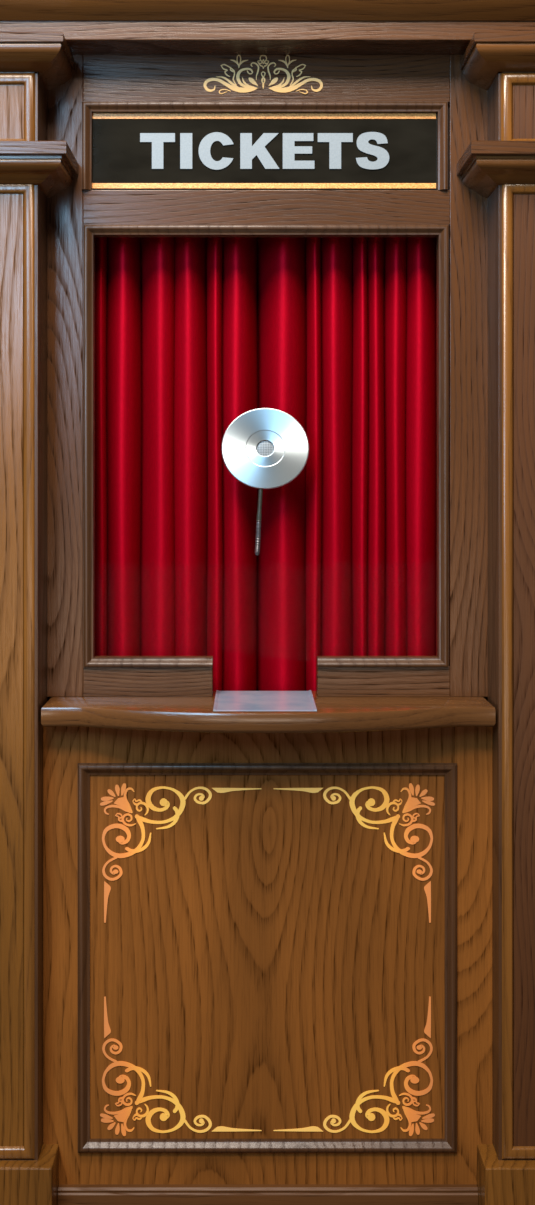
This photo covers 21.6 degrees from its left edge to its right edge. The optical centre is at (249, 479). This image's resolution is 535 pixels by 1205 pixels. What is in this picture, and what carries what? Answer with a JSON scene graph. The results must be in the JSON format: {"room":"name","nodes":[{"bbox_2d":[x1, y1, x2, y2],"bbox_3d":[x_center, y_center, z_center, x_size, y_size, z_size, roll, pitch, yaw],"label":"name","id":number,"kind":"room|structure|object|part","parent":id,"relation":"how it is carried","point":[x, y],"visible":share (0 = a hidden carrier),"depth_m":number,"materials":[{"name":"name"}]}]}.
{"room":"theater box office","nodes":[
{"label":"theater box office","id":0,"kind":"room"},
{"bbox_3d":[0.035,1.570,2.000,4.400,0.040,3.600,0,0,0],"label":"floor","id":1,"kind":"structure","parent":0,"visible":0},
{"bbox_2d":[0,32,77,1204],"bbox_3d":[-0.585,0.356,2.707,0.484,2.388,0.187,0,0,0],"label":"pilaster","id":2,"kind":"object","parent":1,"relation":"on","point":[33,168],"visible":0.98,"depth_m":2.68,"materials":[{"name":"brown wood"}]},
{"bbox_3d":[-0.585,0.360,2.683,0.301,1.839,0.009,0,0,0],"label":"panel","id":3,"kind":"part","parent":2,"relation":"part of","materials":[{"name":"brown wood"}]},
{"bbox_3d":[-0.585,-0.703,2.681,0.310,0.138,0.008,0,0,0],"label":"frieze panel","id":4,"kind":"part","parent":2,"relation":"part of","materials":[{"name":"brown wood"}]},
{"bbox_3d":[-0.585,0.364,2.680,0.351,1.871,0.019,0,0,0],"label":"panel moulding","id":5,"kind":"part","parent":2,"relation":"part of","materials":[{"name":"brown wood"}]},
{"bbox_3d":[-0.585,-0.704,2.677,0.350,0.148,0.017,0,0,0],"label":"frieze moulding","id":6,"kind":"part","parent":2,"relation":"part of","materials":[{"name":"brown wood"}]},
{"bbox_3d":[-0.585,-0.800,2.712,0.462,0.040,0.176,0,0,0],"label":"crown moulding","id":7,"kind":"part","parent":2,"relation":"part of","materials":[{"name":"brown wood"}]},
{"bbox_3d":[-0.585,-0.586,2.712,0.464,0.045,0.177,0,0,0],"label":"crown moulding","id":8,"kind":"part","parent":2,"relation":"part of","materials":[{"name":"brown wood"}]},
{"bbox_2d":[43,726,492,1183],"bbox_3d":[0.035,1.011,2.764,0.880,1.078,0.072,0,0,0],"label":"panel","id":9,"kind":"object","parent":1,"relation":"on","point":[268,957],"visible":0.99,"depth_m":2.74,"materials":[{"name":"brown wood"}]},
{"bbox_2d":[100,1105,133,1135],"bbox_3d":[-0.260,1.254,2.742,0.067,0.061,0.001,0,0,0],"label":"flower","id":10,"kind":"object","parent":9,"relation":"on","point":[115,1120],"depth_m":2.74,"materials":[{"name":"orange metal"}]},
{"bbox_2d":[100,783,133,814],"bbox_3d":[-0.260,0.625,2.742,0.067,0.062,0.001,0,0,0],"label":"flower","id":11,"kind":"object","parent":9,"relation":"on","point":[115,798],"depth_m":2.74,"materials":[{"name":"orange metal"}]},
{"bbox_3d":[0.034,1.430,2.770,0.733,0.241,0.060,0,0,0],"label":"rail","id":12,"kind":"part","parent":9,"relation":"part of","materials":[{"name":"brown wood"}]},
{"bbox_3d":[0.034,0.515,2.770,0.733,0.085,0.060,0,0,0],"label":"rail","id":13,"kind":"part","parent":9,"relation":"part of","materials":[{"name":"brown wood"}]},
{"bbox_3d":[0.034,0.934,2.772,0.705,0.723,0.057,0,0,0],"label":"panel","id":14,"kind":"part","parent":9,"relation":"part of","materials":[{"name":"brown wood"}]},
{"bbox_2d":[58,1184,477,1204],"bbox_3d":[0.035,1.464,2.732,0.817,0.172,0.020,0,0,0],"label":"baseboard","id":15,"kind":"structure","parent":9,"relation":"attached to","point":[68,1194],"depth_m":2.72,"materials":[{"name":"brown wood"}]},
{"bbox_2d":[41,691,495,732],"bbox_3d":[0.035,0.453,2.743,0.869,0.038,0.275,0,0,0],"label":"countertop","id":16,"kind":"structure","parent":9,"relation":"on","point":[175,714],"depth_m":2.65,"materials":[{"name":"brown wood"}]},
{"bbox_2d":[213,690,316,710],"bbox_3d":[0.028,0.432,2.748,0.194,0.003,0.248,0,0,0],"label":"tray","id":17,"kind":"object","parent":16,"relation":"on","point":[224,700],"visible":1,"depth_m":2.73,"materials":[{"name":"metal"}]},
{"bbox_2d":[0,0,534,696],"bbox_3d":[0.035,-0.264,2.743,1.720,1.396,0.204,0,0,0],"label":"window frame","id":18,"kind":"structure","parent":16,"relation":"on","point":[453,213],"depth_m":2.80,"materials":[{"name":"brown wood"}]},
{"bbox_3d":[-0.204,0.403,2.822,0.259,0.062,0.045,0,0,0],"label":"rail","id":19,"kind":"part","parent":18,"relation":"part of","materials":[{"name":"brown wood"}]},
{"bbox_2d":[92,113,436,189],"bbox_3d":[0.028,-0.664,2.825,0.712,0.164,0.030,0,0,0],"label":"sign","id":20,"kind":"object","parent":18,"relation":"attached to","point":[131,151],"visible":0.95,"depth_m":2.81,"materials":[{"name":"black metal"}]},
{"bbox_3d":[0.029,-0.668,2.801,0.731,0.176,0.021,0,0,0],"label":"sign moulding","id":21,"kind":"part","parent":18,"relation":"part of","materials":[{"name":"brown wood"}]},
{"bbox_2d":[95,237,436,690],"bbox_3d":[0.041,-0.046,2.984,0.801,1.051,0.194,0,0,0],"label":"curtain","id":22,"kind":"object","parent":18,"relation":"hanging from","point":[337,335],"visible":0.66,"depth_m":2.90,"materials":[{"name":"red fabric"}]},
{"bbox_3d":[0.032,-0.068,2.810,0.730,0.885,0.040,0,0,0],"label":"window moulding","id":23,"kind":"part","parent":18,"relation":"part of","materials":[{"name":"brown wood"}]},
{"bbox_3d":[0.033,-0.545,2.822,0.734,0.070,0.045,0,0,0],"label":"rail","id":24,"kind":"part","parent":18,"relation":"part of","materials":[{"name":"brown wood"}]},
{"bbox_3d":[0.033,-0.804,2.822,0.734,0.096,0.045,0,0,0],"label":"rail","id":25,"kind":"part","parent":18,"relation":"part of","materials":[{"name":"brown wood"}]},
{"bbox_3d":[0.035,-0.924,2.683,1.720,0.075,0.084,0,0,0],"label":"crown moulding","id":26,"kind":"part","parent":18,"relation":"part of","materials":[{"name":"brown wood"}]},
{"bbox_3d":[0.268,0.403,2.822,0.265,0.062,0.045,0,0,0],"label":"rail","id":27,"kind":"part","parent":18,"relation":"part of","materials":[{"name":"brown wood"}]},
{"bbox_3d":[0.032,-0.065,2.833,0.712,0.866,0.005,0,0,0],"label":"window","id":28,"kind":"structure","parent":18,"relation":"attached to","visible":0},
{"bbox_2d":[221,408,308,554],"bbox_3d":[0.031,0.003,2.825,0.177,0.297,0.013,0,0,0],"label":"disc","id":29,"kind":"object","parent":28,"relation":"attached to","point":[262,448],"visible":1,"depth_m":2.82,"materials":[{"name":"silver metal"}]},
{"bbox_3d":[0.020,0.040,2.825,0.015,0.089,0.010,0,0,0],"label":"stem","id":30,"kind":"part","parent":29,"relation":"part of","materials":[{"name":"silver metal"}]},
{"bbox_3d":[0.031,-0.064,2.825,0.177,0.164,0.013,0,0,0],"label":"disc plate","id":31,"kind":"part","parent":29,"relation":"part of","materials":[{"name":"silver metal"}]},
{"bbox_2d":[257,441,273,455],"bbox_3d":[0.031,-0.064,2.825,0.034,0.032,0.005,0,0,0],"label":"grille","id":32,"kind":"object","parent":29,"relation":"attached to","point":[264,448],"depth_m":2.82,"materials":[{"name":"grey metal"}]},
{"bbox_2d":[400,783,434,814],"bbox_3d":[0.329,0.625,2.742,0.067,0.062,0.001,0,0,0],"label":"flower","id":33,"kind":"object","parent":9,"relation":"on","point":[415,798],"depth_m":2.74,"materials":[{"name":"orange metal"}]},
{"bbox_2d":[401,1105,434,1135],"bbox_3d":[0.329,1.254,2.742,0.067,0.061,0.001,0,0,0],"label":"flower","id":34,"kind":"object","parent":9,"relation":"on","point":[416,1120],"depth_m":2.74,"materials":[{"name":"orange metal"}]},
{"bbox_2d":[457,32,534,1204],"bbox_3d":[0.655,0.356,2.707,0.484,2.388,0.187,0,0,0],"label":"pilaster","id":35,"kind":"object","parent":1,"relation":"on","point":[501,168],"visible":0.98,"depth_m":2.68,"materials":[{"name":"brown wood"}]},
{"bbox_3d":[0.655,-0.800,2.712,0.462,0.040,0.176,0,0,0],"label":"crown moulding","id":36,"kind":"part","parent":35,"relation":"part of","materials":[{"name":"brown wood"}]},
{"bbox_3d":[0.655,-0.586,2.712,0.464,0.045,0.177,0,0,0],"label":"crown moulding","id":37,"kind":"part","parent":35,"relation":"part of","materials":[{"name":"brown wood"}]},
{"bbox_3d":[0.655,-0.704,2.677,0.350,0.148,0.017,0,0,0],"label":"frieze moulding","id":38,"kind":"part","parent":35,"relation":"part of","materials":[{"name":"brown wood"}]},
{"bbox_3d":[0.655,0.364,2.680,0.351,1.871,0.019,0,0,0],"label":"panel moulding","id":39,"kind":"part","parent":35,"relation":"part of","materials":[{"name":"brown wood"}]},
{"bbox_3d":[0.655,-0.703,2.681,0.310,0.138,0.008,0,0,0],"label":"frieze panel","id":40,"kind":"part","parent":35,"relation":"part of","materials":[{"name":"brown wood"}]},
{"bbox_3d":[0.655,0.360,2.683,0.301,1.839,0.009,0,0,0],"label":"panel","id":41,"kind":"part","parent":35,"relation":"part of","materials":[{"name":"brown wood"}]}
]}

